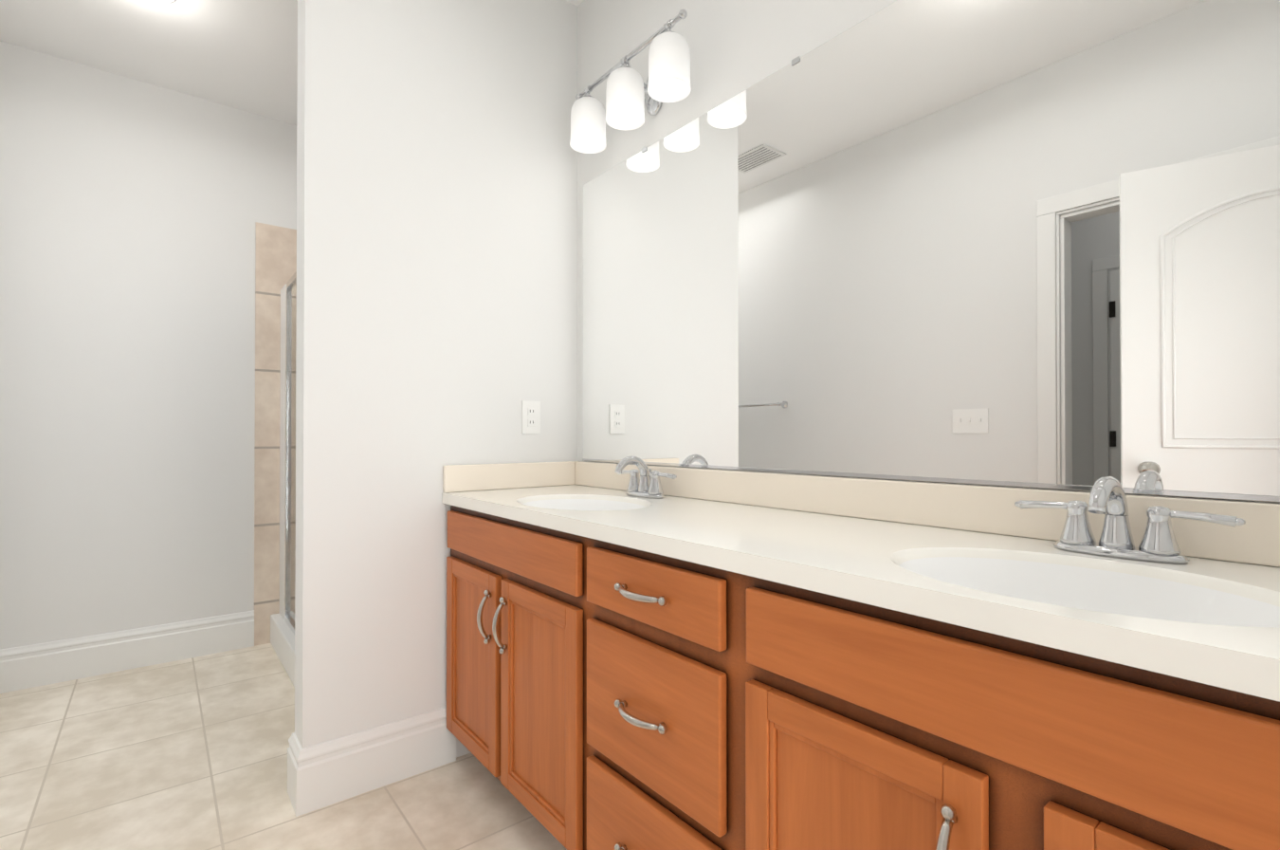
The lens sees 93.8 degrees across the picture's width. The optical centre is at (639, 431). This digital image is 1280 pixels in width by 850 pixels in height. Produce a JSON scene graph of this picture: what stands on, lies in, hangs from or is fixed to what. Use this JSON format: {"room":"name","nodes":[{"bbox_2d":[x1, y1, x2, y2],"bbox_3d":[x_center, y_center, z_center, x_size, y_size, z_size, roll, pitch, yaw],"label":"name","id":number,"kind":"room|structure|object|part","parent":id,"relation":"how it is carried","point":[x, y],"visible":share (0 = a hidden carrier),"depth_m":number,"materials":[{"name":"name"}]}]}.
{"room":"bathroom","nodes":[
{"label":"bathroom","id":0,"kind":"room"},
{"bbox_2d":[0,40,296,649],"bbox_3d":[-2.089,-0.270,3.033,1.950,2.720,0.100,0,-1,-39],"label":"wall","id":1,"kind":"structure","parent":0,"point":[133,211],"depth_m":2.75,"materials":[{"name":"white paint"}]},
{"bbox_2d":[254,221,296,645],"bbox_3d":[-1.641,0.012,3.320,0.840,2.160,0.012,0,-1,-39],"label":"shower wall tile","id":2,"kind":"structure","parent":1,"relation":"attached to","point":[275,258],"depth_m":3.07,"materials":[{"name":"beige tile"}]},
{"bbox_2d":[0,642,566,849],"bbox_3d":[-1.370,1.107,1.097,3.450,0.060,4.000,0,-1,-39],"label":"floor","id":3,"kind":"structure","parent":0,"point":[191,753],"depth_m":1.85,"materials":[{"name":"tile"}]},
{"bbox_2d":[270,613,294,686],"bbox_3d":[-1.118,1.015,2.730,0.783,0.146,1.552,0,-1,-39],"label":"sill","id":4,"kind":"structure","parent":3,"relation":"on","point":[283,638],"depth_m":2.79,"materials":[{"name":"white paint"}]},
{"bbox_2d":[279,271,296,634],"bbox_3d":[-1.397,0.098,2.511,0.074,1.683,1.550,0,-1,-39],"label":"shower door","id":5,"kind":"structure","parent":4,"relation":"on","point":[287,448],"depth_m":2.97,"materials":[{"name":"silver metal"}]},
{"bbox_2d":[441,460,1279,849],"bbox_3d":[0.205,0.592,1.291,0.556,0.972,2.109,0,-1,-39],"label":"bathroom vanity","id":6,"kind":"object","parent":3,"relation":"on","point":[700,658],"visible":1,"depth_m":0.92,"materials":[{"name":"brown wood"}]},
{"bbox_3d":[-0.507,0.684,1.810,0.020,0.555,0.363,0,-1,-39],"label":"door","id":7,"kind":"part","parent":6,"relation":"part of","materials":[{"name":"brown wood"}]},
{"bbox_3d":[-0.255,0.682,1.496,0.020,0.555,0.378,0,-1,-39],"label":"door","id":8,"kind":"part","parent":6,"relation":"part of","materials":[{"name":"brown wood"}]},
{"bbox_2d":[614,456,676,497],"bbox_3d":[-0.018,0.136,1.810,0.142,0.124,0.286,0,-1,-39],"label":"faucet","id":9,"kind":"object","parent":6,"relation":"on","point":[648,484],"visible":1,"depth_m":1.81,"materials":[{"name":"silver metal"}]},
{"bbox_3d":[0.015,0.835,1.161,0.020,0.245,0.401,0,-1,-39],"label":"drawer","id":10,"kind":"part","parent":6,"relation":"part of","materials":[{"name":"brown wood"}]},
{"bbox_3d":[0.015,0.546,1.163,0.020,0.272,0.401,0,-1,-39],"label":"drawer","id":11,"kind":"part","parent":6,"relation":"part of","materials":[{"name":"brown wood"}]},
{"bbox_3d":[0.015,0.312,1.165,0.020,0.120,0.401,0,-1,-39],"label":"drawer","id":12,"kind":"part","parent":6,"relation":"part of","materials":[{"name":"brown wood"}]},
{"bbox_3d":[0.287,0.677,0.825,0.020,0.555,0.355,0,-1,-39],"label":"door","id":13,"kind":"part","parent":6,"relation":"part of","materials":[{"name":"brown wood"}]},
{"bbox_2d":[1014,475,1245,563],"bbox_3d":[0.711,0.130,0.907,0.142,0.124,0.286,0,-1,-39],"label":"faucet","id":14,"kind":"object","parent":6,"relation":"on","point":[1107,499],"visible":1,"depth_m":0.91,"materials":[{"name":"silver metal"}]},
{"bbox_3d":[0.548,0.675,0.501,0.020,0.555,0.358,0,-1,-39],"label":"door","id":15,"kind":"part","parent":6,"relation":"part of","materials":[{"name":"brown wood"}]},
{"bbox_2d":[0,0,583,125],"bbox_3d":[-1.370,-1.673,1.117,3.450,0.060,4.000,0,-1,-39],"label":"ceiling","id":16,"kind":"structure","parent":0,"point":[241,54],"depth_m":2.51,"materials":[{"name":"white paint"}]},
{"bbox_2d":[144,0,176,3],"bbox_3d":[-1.808,-1.617,2.176,0.200,0.036,0.200,0,-1,-39],"label":"recessed light","id":17,"kind":"object","parent":16,"relation":"in","point":[163,1],"visible":0.94,"depth_m":2.24,"materials":[{"name":"white"}]},
{"bbox_2d":[294,0,577,757],"bbox_3d":[-0.639,-0.277,2.050,0.927,2.720,0.120,0,-1,-39],"label":"wall","id":18,"kind":"structure","parent":0,"point":[436,242],"depth_m":1.90,"materials":[{"name":"white paint"}]},
{"bbox_2d":[521,400,540,433],"bbox_3d":[-0.393,-0.051,2.164,0.072,0.118,0.008,0,-1,-39],"label":"electrical outlet plate","id":19,"kind":"object","parent":18,"relation":"attached to","point":[530,416],"visible":1,"depth_m":2.16,"materials":[{"name":"white plastic"}]},
{"bbox_2d":[577,0,1279,503],"bbox_3d":[-0.067,-0.276,2.159,0.100,2.720,4.000,0,-1,-39],"label":"wall","id":20,"kind":"structure","parent":0,"point":[737,47],"depth_m":1.79,"materials":[{"name":"white paint"}]},
{"bbox_2d":[569,9,690,153],"bbox_3d":[-0.022,-1.069,1.879,0.184,0.207,0.548,0,-1,-39],"label":"sconce","id":21,"kind":"object","parent":20,"relation":"attached to","point":[630,93],"visible":1,"depth_m":1.81,"materials":[{"name":"white glass"}]},
{"bbox_2d":[582,0,1279,502],"bbox_3d":[0.418,-0.416,1.471,0.006,1.044,2.020,0,-1,-39],"label":"mirror","id":22,"kind":"object","parent":20,"relation":"attached to","point":[1020,243],"visible":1,"depth_m":1.18,"materials":[{"name":"clear glass"}]},
{"bbox_3d":[-1.615,-0.284,0.973,0.100,2.720,3.900,0,-1,-39],"label":"wall","id":23,"kind":"structure","parent":0,"visible":0},
{"bbox_2d":[0,609,254,693],"bbox_3d":[-2.339,0.999,2.748,0.955,0.178,0.017,0,-1,-39],"label":"baseboard","id":24,"kind":"structure","parent":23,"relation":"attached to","point":[40,664],"depth_m":2.72,"materials":[{"name":"white paint"}]},
{"bbox_2d":[287,706,456,816],"bbox_3d":[-0.790,0.993,1.831,0.462,0.178,0.017,0,-1,-39],"label":"baseboard","id":25,"kind":"structure","parent":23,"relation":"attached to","point":[320,775],"depth_m":1.80,"materials":[{"name":"white paint"}]}
]}

